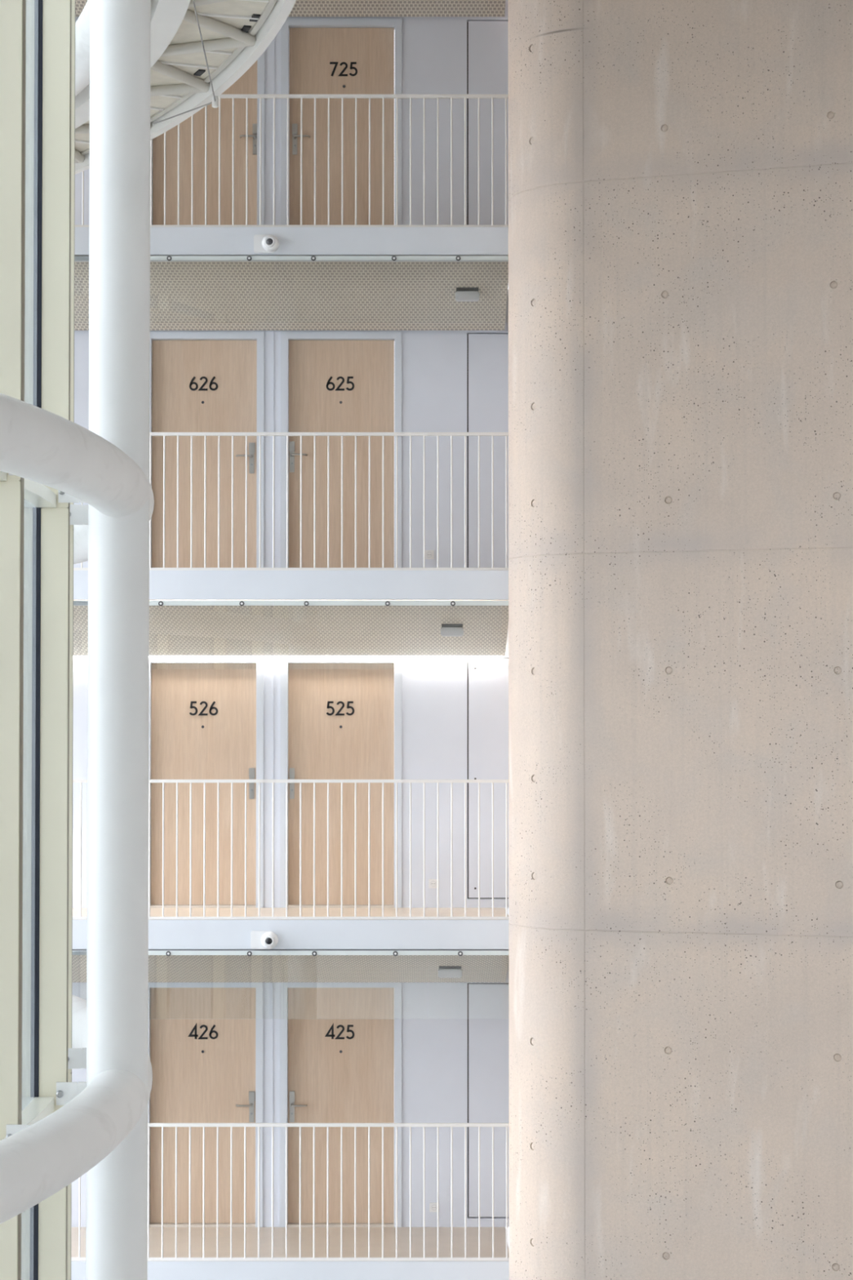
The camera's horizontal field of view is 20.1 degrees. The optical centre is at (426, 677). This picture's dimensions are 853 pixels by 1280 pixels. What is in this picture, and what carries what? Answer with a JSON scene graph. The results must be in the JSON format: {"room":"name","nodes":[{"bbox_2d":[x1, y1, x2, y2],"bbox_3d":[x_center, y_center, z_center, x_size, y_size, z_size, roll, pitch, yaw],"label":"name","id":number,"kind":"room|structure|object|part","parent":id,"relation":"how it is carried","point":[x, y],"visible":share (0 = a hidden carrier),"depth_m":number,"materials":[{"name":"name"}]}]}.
{"room":"building atrium","nodes":[
{"label":"building atrium","id":0,"kind":"room"},
{"bbox_2d":[71,0,509,1226],"bbox_3d":[-2.590,-0.716,20.901,6.820,10.920,0.140,0,-1,0],"label":"wall","id":1,"kind":"structure","parent":0,"point":[434,717],"depth_m":20.81,"materials":[{"name":"white paint"}]},
{"bbox_2d":[147,982,263,1227],"bbox_3d":[-1.935,3.681,20.788,1.046,2.123,0.138,0,-1,0],"label":"door","id":2,"kind":"structure","parent":1,"relation":"in","point":[205,1040],"depth_m":20.78,"materials":[{"name":"brown wood"}]},
{"bbox_3d":[-1.575,3.699,20.748,0.149,0.028,0.060,0,-1,0],"label":"lever","id":3,"kind":"part","parent":2,"relation":"part of","materials":[{"name":"silver metal"}]},
{"bbox_3d":[-1.514,3.760,20.781,0.042,0.180,0.011,0,-1,0],"label":"handle plate","id":4,"kind":"part","parent":2,"relation":"part of","materials":[{"name":"silver metal"}]},
{"bbox_2d":[148,656,263,907],"bbox_3d":[-1.935,0.900,20.851,1.046,2.186,0.138,0,-1,0],"label":"door","id":5,"kind":"structure","parent":1,"relation":"in","point":[206,717],"depth_m":20.85,"materials":[{"name":"brown wood"}]},
{"bbox_3d":[-1.519,0.963,20.844,0.042,0.180,0.011,0,-1,0],"label":"handle plate","id":6,"kind":"part","parent":5,"relation":"part of","materials":[{"name":"silver metal"}]},
{"bbox_2d":[149,331,264,567],"bbox_3d":[-1.935,-1.924,20.915,1.046,2.170,0.138,0,-1,0],"label":"door","id":7,"kind":"structure","parent":1,"relation":"in","point":[201,381],"depth_m":20.91,"materials":[{"name":"brown wood"}]},
{"bbox_3d":[-1.584,-1.928,20.876,0.149,0.028,0.060,0,-1,0],"label":"lever","id":8,"kind":"part","parent":7,"relation":"part of","materials":[{"name":"silver metal"}]},
{"bbox_3d":[-1.523,-1.868,20.908,0.042,0.180,0.011,0,-1,0],"label":"handle plate","id":9,"kind":"part","parent":7,"relation":"part of","materials":[{"name":"silver metal"}]},
{"bbox_2d":[151,51,264,224],"bbox_3d":[-1.935,-4.694,20.977,1.046,2.114,0.138,0,-1,0],"label":"door","id":10,"kind":"structure","parent":1,"relation":"in","point":[252,81],"depth_m":20.97,"materials":[{"name":"brown wood"}]},
{"bbox_3d":[-1.557,-4.721,20.939,0.149,0.028,0.060,0,-1,0],"label":"lever","id":11,"kind":"part","parent":10,"relation":"part of","materials":[{"name":"silver metal"}]},
{"bbox_3d":[-1.496,-4.660,20.971,0.042,0.180,0.011,0,-1,0],"label":"handle plate","id":12,"kind":"part","parent":10,"relation":"part of","materials":[{"name":"silver metal"}]},
{"bbox_2d":[271,982,273,1226],"bbox_3d":[-1.332,3.660,20.730,0.012,2.159,0.006,0,-1,0],"label":"strip","id":13,"kind":"object","parent":1,"relation":"attached to","point":[272,983],"visible":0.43,"depth_m":20.74,"materials":[{"name":"white paint"}]},
{"bbox_2d":[271,656,273,907],"bbox_3d":[-1.332,0.877,20.792,0.012,2.226,0.006,0,-1,0],"label":"strip","id":14,"kind":"object","parent":1,"relation":"attached to","point":[272,656],"visible":0.86,"depth_m":20.79,"materials":[{"name":"white paint"}]},
{"bbox_2d":[272,330,274,431],"bbox_3d":[-1.332,-1.952,20.856,0.012,2.222,0.006,0,-1,0],"label":"strip","id":15,"kind":"object","parent":1,"relation":"attached to","point":[273,331],"visible":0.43,"depth_m":20.87,"materials":[{"name":"white paint"}]},
{"bbox_2d":[272,39,274,224],"bbox_3d":[-1.332,-4.721,20.919,0.012,2.163,0.006,0,-1,0],"label":"strip","id":16,"kind":"object","parent":1,"relation":"attached to","point":[273,39],"visible":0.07,"depth_m":20.92,"materials":[{"name":"white paint"}]},
{"bbox_2d":[279,982,401,1227],"bbox_3d":[-0.741,3.681,20.788,1.053,2.123,0.138,0,-1,0],"label":"door","id":17,"kind":"structure","parent":1,"relation":"in","point":[340,1043],"depth_m":20.78,"materials":[{"name":"brown wood"}]},
{"bbox_3d":[-1.164,3.760,20.781,0.042,0.180,0.011,0,-1,0],"label":"handle plate","id":18,"kind":"part","parent":17,"relation":"part of","materials":[{"name":"silver metal"}]},
{"bbox_3d":[-1.103,3.699,20.748,0.149,0.028,0.060,0,-1,0],"label":"lever","id":19,"kind":"part","parent":17,"relation":"part of","materials":[{"name":"silver metal"}]},
{"bbox_2d":[280,656,401,907],"bbox_3d":[-0.741,0.900,20.851,1.053,2.186,0.138,0,-1,0],"label":"door","id":20,"kind":"structure","parent":1,"relation":"in","point":[340,717],"depth_m":20.84,"materials":[{"name":"brown wood"}]},
{"bbox_3d":[-1.168,0.963,20.844,0.042,0.180,0.011,0,-1,0],"label":"handle plate","id":21,"kind":"part","parent":20,"relation":"part of","materials":[{"name":"silver metal"}]},
{"bbox_2d":[280,331,401,567],"bbox_3d":[-0.741,-1.924,20.915,1.053,2.170,0.138,0,-1,0],"label":"door","id":22,"kind":"structure","parent":1,"relation":"in","point":[331,381],"depth_m":20.91,"materials":[{"name":"brown wood"}]},
{"bbox_3d":[-1.171,-1.878,20.908,0.042,0.180,0.011,0,-1,0],"label":"handle plate","id":23,"kind":"part","parent":22,"relation":"part of","materials":[{"name":"silver metal"}]},
{"bbox_3d":[-1.110,-1.939,20.876,0.149,0.028,0.060,0,-1,0],"label":"lever","id":24,"kind":"part","parent":22,"relation":"part of","materials":[{"name":"silver metal"}]},
{"bbox_2d":[280,17,402,224],"bbox_3d":[-0.741,-4.694,20.977,1.053,2.114,0.138,0,-1,0],"label":"door","id":25,"kind":"structure","parent":1,"relation":"in","point":[319,55],"depth_m":20.98,"materials":[{"name":"brown wood"}]},
{"bbox_3d":[-1.150,-4.660,20.971,0.042,0.180,0.011,0,-1,0],"label":"handle plate","id":26,"kind":"part","parent":25,"relation":"part of","materials":[{"name":"silver metal"}]},
{"bbox_3d":[-1.089,-4.721,20.939,0.149,0.028,0.060,0,-1,0],"label":"lever","id":27,"kind":"part","parent":25,"relation":"part of","materials":[{"name":"silver metal"}]},
{"bbox_2d":[425,550,434,559],"bbox_3d":[0.024,-1.066,20.833,0.080,0.080,0.014,0,-1,0],"label":"wall socket","id":28,"kind":"object","parent":1,"relation":"attached to","point":[429,554],"visible":0.91,"depth_m":20.83,"materials":[{"name":"white plastic"}]},
{"bbox_2d":[428,879,437,888],"bbox_3d":[0.059,1.783,20.768,0.080,0.080,0.014,0,-1,0],"label":"wall socket","id":29,"kind":"object","parent":1,"relation":"attached to","point":[433,883],"visible":0.94,"depth_m":20.76,"materials":[{"name":"white plastic"}]},
{"bbox_2d":[429,1202,437,1212],"bbox_3d":[0.066,4.570,20.705,0.080,0.080,0.014,0,-1,0],"label":"wall socket","id":30,"kind":"object","parent":1,"relation":"attached to","point":[433,1206],"visible":0.92,"depth_m":20.70,"materials":[{"name":"white plastic"}]},
{"bbox_2d":[466,657,508,898],"bbox_3d":[0.555,0.872,20.824,0.401,2.089,0.063,0,-1,0],"label":"door","id":31,"kind":"structure","parent":1,"relation":"in","point":[487,678],"depth_m":20.80,"materials":[{"name":"white paint"}]},
{"bbox_2d":[466,333,508,567],"bbox_3d":[0.555,-1.957,20.891,0.401,2.084,0.058,0,-1,0],"label":"door","id":32,"kind":"structure","parent":1,"relation":"in","point":[487,354],"depth_m":20.86,"materials":[{"name":"white paint"}]},
{"bbox_2d":[466,20,508,224],"bbox_3d":[0.555,-4.726,20.953,0.401,2.026,0.058,0,-1,0],"label":"door","id":33,"kind":"structure","parent":1,"relation":"in","point":[487,73],"depth_m":20.93,"materials":[{"name":"white paint"}]},
{"bbox_2d":[467,983,509,1217],"bbox_3d":[0.555,3.655,20.764,0.401,2.022,0.058,0,-1,0],"label":"door","id":34,"kind":"structure","parent":1,"relation":"in","point":[487,1003],"depth_m":20.74,"materials":[{"name":"white paint"}]},
{"bbox_2d":[71,955,508,982],"bbox_3d":[-2.660,2.429,20.086,6.680,0.372,1.248,0,-1,0],"label":"ceiling","id":35,"kind":"structure","parent":0,"point":[162,968],"depth_m":20.08,"materials":[{"name":"metal"}]},
{"bbox_2d":[72,950,508,955],"bbox_3d":[-2.658,2.226,19.441,6.685,0.038,0.047,0,-1,0],"label":"channel","id":36,"kind":"object","parent":35,"relation":"attached to","point":[74,952],"depth_m":19.42,"materials":[{"name":"grey metal"}]},
{"bbox_2d":[148,951,279,955],"bbox_3d":[-1.769,2.483,19.399,1.173,0.550,0.032,0,-1,0],"label":"glass screen","id":37,"kind":"object","parent":36,"relation":"hanging from","point":[150,953],"visible":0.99,"depth_m":19.40,"materials":[{"name":"grey"}]},
{"bbox_2d":[280,951,427,955],"bbox_3d":[-0.585,2.483,19.399,1.186,0.550,0.032,0,-1,0],"label":"glass screen","id":38,"kind":"object","parent":36,"relation":"hanging from","point":[282,953],"visible":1,"depth_m":19.40,"materials":[{"name":"grey"}]},
{"bbox_2d":[427,951,508,955],"bbox_3d":[0.347,2.483,19.399,0.671,0.550,0.032,0,-1,0],"label":"glass screen","id":39,"kind":"object","parent":36,"relation":"hanging from","point":[429,953],"visible":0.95,"depth_m":19.40,"materials":[{"name":"grey"}]},
{"bbox_2d":[438,966,462,977],"bbox_3d":[0.197,2.452,20.027,0.201,0.099,0.119,0,-1,0],"label":"ceiling lamp","id":40,"kind":"object","parent":35,"relation":"attached to","point":[443,971],"visible":1,"depth_m":19.97,"materials":[{"name":"grey"}]},
{"bbox_3d":[0.197,2.424,20.023,0.185,0.044,0.110,0,-1,0],"label":"mounting plate","id":41,"kind":"part","parent":40,"relation":"part of","materials":[{"name":"grey metal"}]},
{"bbox_2d":[71,1226,509,1257],"bbox_3d":[-2.660,4.833,20.122,6.680,0.211,1.488,0,-1,0],"label":"floor","id":42,"kind":"structure","parent":0,"point":[155,1233],"depth_m":20.11,"materials":[{"name":"beige"}]},
{"bbox_2d":[71,1123,509,1261],"bbox_3d":[-2.658,4.159,19.406,6.685,1.105,0.040,0,-1,0],"label":"railing","id":43,"kind":"object","parent":42,"relation":"on","point":[341,1126],"visible":0.78,"depth_m":19.40,"materials":[{"name":"white metal"}]},
{"bbox_3d":[-2.658,4.699,19.397,6.685,0.024,0.030,0,-1,0],"label":"rail","id":44,"kind":"part","parent":43,"relation":"part of","materials":[{"name":"white metal"}]},
{"bbox_3d":[-2.658,3.619,19.418,6.685,0.026,0.040,0,-1,0],"label":"handrail","id":45,"kind":"part","parent":43,"relation":"part of","materials":[{"name":"white metal"}]},
{"bbox_2d":[71,1261,509,1279],"bbox_3d":[-2.658,4.826,19.366,6.685,0.231,0.020,0,-1,0],"label":"fascia","id":46,"kind":"object","parent":42,"relation":"attached to","point":[157,1270],"depth_m":19.36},
{"bbox_2d":[75,0,505,16],"bbox_3d":[-2.660,-5.974,20.276,6.680,0.413,1.248,0,-1,0],"label":"ceiling","id":47,"kind":"structure","parent":0,"point":[300,7],"depth_m":20.76,"materials":[{"name":"metal"}]},
{"bbox_2d":[72,907,508,916],"bbox_3d":[-2.660,2.087,20.184,6.680,0.216,1.488,0,-1,0],"label":"floor","id":48,"kind":"structure","parent":0,"point":[154,912],"depth_m":20.17,"materials":[{"name":"beige concrete"}]},
{"bbox_2d":[72,779,508,919],"bbox_3d":[-2.658,1.395,19.468,6.685,1.135,0.040,0,-1,0],"label":"railing","id":49,"kind":"object","parent":48,"relation":"on","point":[369,781],"visible":0.79,"depth_m":19.46,"materials":[{"name":"white metal"}]},
{"bbox_3d":[-2.658,0.840,19.481,6.685,0.026,0.040,0,-1,0],"label":"handrail","id":50,"kind":"part","parent":49,"relation":"part of","materials":[{"name":"white metal"}]},
{"bbox_3d":[-2.658,1.950,19.459,6.685,0.024,0.030,0,-1,0],"label":"rail","id":51,"kind":"part","parent":49,"relation":"part of","materials":[{"name":"white metal"}]},
{"bbox_2d":[72,920,508,949],"bbox_3d":[-2.658,2.079,19.428,6.685,0.236,0.020,0,-1,0],"label":"fascia","id":52,"kind":"object","parent":48,"relation":"attached to","point":[162,934],"depth_m":19.42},
{"bbox_2d":[250,930,278,949],"bbox_3d":[-1.310,2.120,19.356,0.222,0.148,0.122,0,-1,0],"label":"security camera","id":53,"kind":"object","parent":52,"relation":"attached to","point":[260,940],"visible":1,"depth_m":19.38,"materials":[{"name":"white plastic"}]},
{"bbox_2d":[73,605,508,656],"bbox_3d":[-2.660,-0.394,20.150,6.680,0.386,1.248,0,-1,0],"label":"ceiling","id":54,"kind":"structure","parent":0,"point":[174,630],"depth_m":20.13,"materials":[{"name":"metal"}]},
{"bbox_2d":[73,600,420,605],"bbox_3d":[-2.658,-0.605,19.505,6.685,0.038,0.047,0,-1,0],"label":"channel","id":55,"kind":"object","parent":54,"relation":"attached to","point":[75,602],"depth_m":19.48,"materials":[{"name":"grey metal"}]},
{"bbox_2d":[149,600,273,605],"bbox_3d":[-1.833,-0.345,19.463,1.177,0.554,0.032,0,-1,0],"label":"glass screen","id":56,"kind":"object","parent":55,"relation":"hanging from","point":[151,602],"visible":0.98,"depth_m":19.46,"materials":[{"name":"grey"}]},
{"bbox_2d":[273,600,419,605],"bbox_3d":[-0.648,-0.345,19.463,1.184,0.554,0.032,0,-1,0],"label":"glass screen","id":57,"kind":"object","parent":55,"relation":"hanging from","point":[275,602],"visible":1,"depth_m":19.46,"materials":[{"name":"grey"}]},
{"bbox_2d":[420,600,508,605],"bbox_3d":[0.315,-0.345,19.463,0.736,0.554,0.032,0,-1,0],"label":"glass screen","id":58,"kind":"object","parent":55,"relation":"hanging from","point":[422,602],"visible":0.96,"depth_m":19.46,"materials":[{"name":"grey"}]},
{"bbox_2d":[440,623,463,636],"bbox_3d":[0.213,-0.395,20.021,0.190,0.100,0.119,0,-1,0],"label":"ceiling lamp","id":59,"kind":"object","parent":54,"relation":"attached to","point":[447,629],"visible":1,"depth_m":19.97,"materials":[{"name":"grey"}]},
{"bbox_3d":[0.213,-0.423,20.017,0.175,0.045,0.109,0,-1,0],"label":"mounting plate","id":60,"kind":"part","parent":59,"relation":"part of","materials":[{"name":"grey metal"}]},
{"bbox_2d":[73,600,508,600],"bbox_3d":[-2.660,-0.744,20.248,6.680,0.217,1.488,0,-1,0],"label":"floor","id":61,"kind":"structure","parent":0,"point":[73,600],"depth_m":19.97,"materials":[{"name":"grey concrete"}]},
{"bbox_2d":[73,431,508,570],"bbox_3d":[-2.658,-1.433,19.532,6.685,1.126,0.040,0,-1,0],"label":"railing","id":62,"kind":"object","parent":61,"relation":"on","point":[437,434],"visible":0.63,"depth_m":19.52,"materials":[{"name":"white metal"}]},
{"bbox_3d":[-2.658,-0.882,19.523,6.685,0.024,0.030,0,-1,0],"label":"rail","id":63,"kind":"part","parent":62,"relation":"part of","materials":[{"name":"white metal"}]},
{"bbox_3d":[-2.658,-1.983,19.545,6.685,0.026,0.040,0,-1,0],"label":"handrail","id":64,"kind":"part","parent":62,"relation":"part of","materials":[{"name":"white metal"}]},
{"bbox_2d":[73,570,508,599],"bbox_3d":[-2.658,-0.751,19.492,6.685,0.237,0.020,0,-1,0],"label":"fascia","id":65,"kind":"object","parent":61,"relation":"attached to","point":[163,584],"depth_m":19.48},
{"bbox_2d":[74,262,508,330],"bbox_3d":[-2.660,-3.212,20.214,6.680,0.369,1.248,0,-1,0],"label":"ceiling","id":66,"kind":"structure","parent":0,"point":[184,295],"depth_m":20.18,"materials":[{"name":"metal"}]},
{"bbox_2d":[74,256,508,262],"bbox_3d":[-2.658,-3.414,19.569,6.685,0.038,0.047,0,-1,0],"label":"channel","id":67,"kind":"object","parent":66,"relation":"attached to","point":[77,259],"depth_m":19.56,"materials":[{"name":"grey metal"}]},
{"bbox_2d":[150,255,281,323],"bbox_3d":[-1.765,-3.158,19.526,1.169,0.548,0.032,0,-1,0],"label":"glass screen","id":68,"kind":"object","parent":67,"relation":"hanging from","point":[152,257],"visible":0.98,"depth_m":19.52,"materials":[{"name":"grey"}]},
{"bbox_2d":[281,255,426,300],"bbox_3d":[-0.592,-3.158,19.526,1.170,0.548,0.032,0,-1,0],"label":"glass screen","id":69,"kind":"object","parent":67,"relation":"hanging from","point":[283,257],"visible":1,"depth_m":19.52,"materials":[{"name":"grey"}]},
{"bbox_3d":[-0.592,-3.158,19.531,1.168,0.547,0.009,0,-1,0],"label":"pane","id":70,"kind":"part","parent":69,"relation":"part of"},
{"bbox_2d":[426,255,508,260],"bbox_3d":[0.340,-3.158,19.526,0.686,0.548,0.032,0,-1,0],"label":"glass screen","id":71,"kind":"object","parent":67,"relation":"hanging from","point":[428,257],"visible":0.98,"depth_m":19.52,"materials":[{"name":"grey"}]},
{"bbox_2d":[455,287,479,301],"bbox_3d":[0.342,-3.207,20.099,0.200,0.099,0.119,0,-1,0],"label":"ceiling lamp","id":72,"kind":"object","parent":66,"relation":"attached to","point":[462,294],"visible":1,"depth_m":20.05,"materials":[{"name":"grey plastic"}]},
{"bbox_3d":[0.342,-3.235,20.095,0.184,0.044,0.110,0,-1,0],"label":"mounting plate","id":73,"kind":"part","parent":72,"relation":"part of","materials":[{"name":"grey metal"}]},
{"bbox_2d":[505,1226,509,1249],"bbox_3d":[0.000,12.895,-0.291,180.000,0.300,180.000,0,-1,0],"label":"floor","id":74,"kind":"structure","parent":0,"point":[505,1227],"depth_m":60.68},
{"bbox_2d":[0,471,7,480],"bbox_3d":[-1.854,4.355,9.224,0.116,17.205,1.121,0,-1,9],"label":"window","id":75,"kind":"structure","parent":74,"relation":"on","point":[3,476],"depth_m":9.84,"materials":[{"name":"clear glass"}]},
{"bbox_2d":[0,0,71,1279],"bbox_3d":[-1.741,4.381,10.393,0.182,17.205,1.253,0,-1,0],"label":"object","id":76,"kind":"structure","parent":74,"relation":"on","point":[34,1109],"depth_m":10.97,"materials":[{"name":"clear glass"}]},
{"bbox_3d":[-1.749,4.368,9.807,0.166,17.205,0.081,0,-1,0],"label":"facade mullion","id":77,"kind":"part","parent":76,"relation":"part of","materials":[{"name":"beige metal"}]},
{"bbox_3d":[-1.799,4.381,10.395,0.026,17.205,1.091,0,-1,1],"label":"glass pane","id":78,"kind":"part","parent":76,"relation":"part of","materials":[{"name":"clear glass"}]},
{"bbox_3d":[-1.733,4.395,10.980,0.165,17.205,0.077,0,-1,0],"label":"facade mullion","id":79,"kind":"part","parent":76,"relation":"part of","materials":[{"name":"beige metal"}]},
{"bbox_2d":[66,0,75,1279],"bbox_3d":[-1.886,4.421,12.153,0.162,17.205,0.074,0,-1,-12],"label":"facade mullion","id":80,"kind":"object","parent":74,"relation":"on","point":[73,64],"visible":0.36,"depth_m":12.24,"materials":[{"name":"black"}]},
{"bbox_2d":[85,0,151,1279],"bbox_3d":[-1.412,3.591,10.922,0.279,18.809,0.279,0,-1,0],"label":"steel column","id":81,"kind":"structure","parent":74,"relation":"on","point":[118,669],"depth_m":10.90,"materials":[{"name":"white metal"}]},
{"bbox_2d":[0,995,152,1224],"bbox_3d":[-3.950,1.902,10.722,5.366,0.275,15.586,0,-1,0],"label":"tube","id":82,"kind":"object","parent":81,"relation":"attached to","point":[38,1160],"visible":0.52,"depth_m":9.51,"materials":[{"name":"white metal"}]},
{"bbox_2d":[0,392,154,564],"bbox_3d":[-3.950,-0.865,10.785,5.366,0.275,15.586,0,-1,0],"label":"tube","id":83,"kind":"object","parent":81,"relation":"attached to","point":[38,445],"visible":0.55,"depth_m":9.45,"materials":[{"name":"white metal"}]},
{"bbox_2d":[75,0,89,96],"bbox_3d":[-3.950,-3.632,10.847,5.366,0.275,15.586,0,-1,0],"label":"tube","id":84,"kind":"object","parent":81,"relation":"attached to","point":[82,24],"visible":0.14,"depth_m":13.31,"materials":[{"name":"white metal"}]},
{"bbox_2d":[507,0,852,1279],"bbox_3d":[2.919,3.325,18.868,4.562,19.701,4.324,0,-1,0],"label":"wall","id":85,"kind":"structure","parent":0,"point":[681,171],"depth_m":17.69,"materials":[{"name":"concrete"}]},
{"bbox_3d":[-2.660,-3.548,20.311,6.680,0.206,1.488,0,-1,0],"label":"floor","id":86,"kind":"structure","parent":0,"visible":0},
{"bbox_2d":[74,226,508,255],"bbox_3d":[-2.658,-3.555,19.555,6.685,0.226,0.020,0,-1,0],"label":"fascia","id":87,"kind":"object","parent":86,"relation":"attached to","point":[164,241],"depth_m":19.55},
{"bbox_2d":[253,234,279,253],"bbox_3d":[-1.302,-3.529,19.483,0.204,0.148,0.123,0,-1,0],"label":"security camera","id":88,"kind":"object","parent":87,"relation":"attached to","point":[263,243],"visible":1,"depth_m":19.49,"materials":[{"name":"white plastic"}]},
{"bbox_2d":[75,93,508,226],"bbox_3d":[-2.658,-4.215,19.595,6.685,1.094,0.040,0,-1,0],"label":"railing","id":89,"kind":"object","parent":86,"relation":"on","point":[221,95],"visible":0.69,"depth_m":19.59,"materials":[{"name":"white metal"}]},
{"bbox_3d":[-2.658,-3.680,19.586,6.685,0.024,0.030,0,-1,0],"label":"rail","id":90,"kind":"part","parent":89,"relation":"part of","materials":[{"name":"white metal"}]},
{"bbox_3d":[-2.658,-4.749,19.607,6.685,0.026,0.040,0,-1,0],"label":"handrail","id":91,"kind":"part","parent":89,"relation":"part of","materials":[{"name":"white metal"}]},
{"bbox_3d":[-8.791,3.461,5.166,31.163,18.807,22.683,0,-1,0],"label":"wall","id":92,"kind":"structure","parent":0,"visible":0},
{"bbox_2d":[75,0,296,173],"bbox_3d":[-2.866,-3.559,13.248,3.808,0.265,14.402,0,-1,-20],"label":"footbridge","id":93,"kind":"object","parent":92,"relation":"attached to","point":[200,48],"visible":0.49,"depth_m":13.52,"materials":[{"name":"grey"}]},
{"bbox_3d":[-1.476,-3.436,14.605,0.009,0.019,0.713,1,-2,-37],"label":"tension rod","id":94,"kind":"part","parent":93,"relation":"part of","materials":[{"name":"grey metal"}]},
{"bbox_2d":[193,69,205,75],"bbox_3d":[-1.332,-3.553,14.097,0.040,0.010,0.110,1,-1,-22],"label":"recessed light","id":95,"kind":"object","parent":93,"relation":"on","point":[196,72],"depth_m":14.09,"materials":[{"name":"grey"}]},
{"bbox_3d":[-1.231,-3.465,13.331,0.008,0.018,1.984,0,-1,-2],"label":"tension rod","id":96,"kind":"part","parent":93,"relation":"part of","materials":[{"name":"grey metal"}]},
{"bbox_2d":[240,25,251,32],"bbox_3d":[-0.996,-3.573,13.222,0.040,0.010,0.110,0,-1,-16],"label":"recessed light","id":97,"kind":"object","parent":93,"relation":"on","point":[244,28],"depth_m":13.22,"materials":[{"name":"grey"}]},
{"bbox_2d":[249,13,260,22],"bbox_3d":[-0.930,-3.578,13.014,0.040,0.010,0.110,0,-1,-15],"label":"recessed light","id":98,"kind":"object","parent":93,"relation":"on","point":[253,17],"depth_m":13.00,"materials":[{"name":"grey"}]}
]}

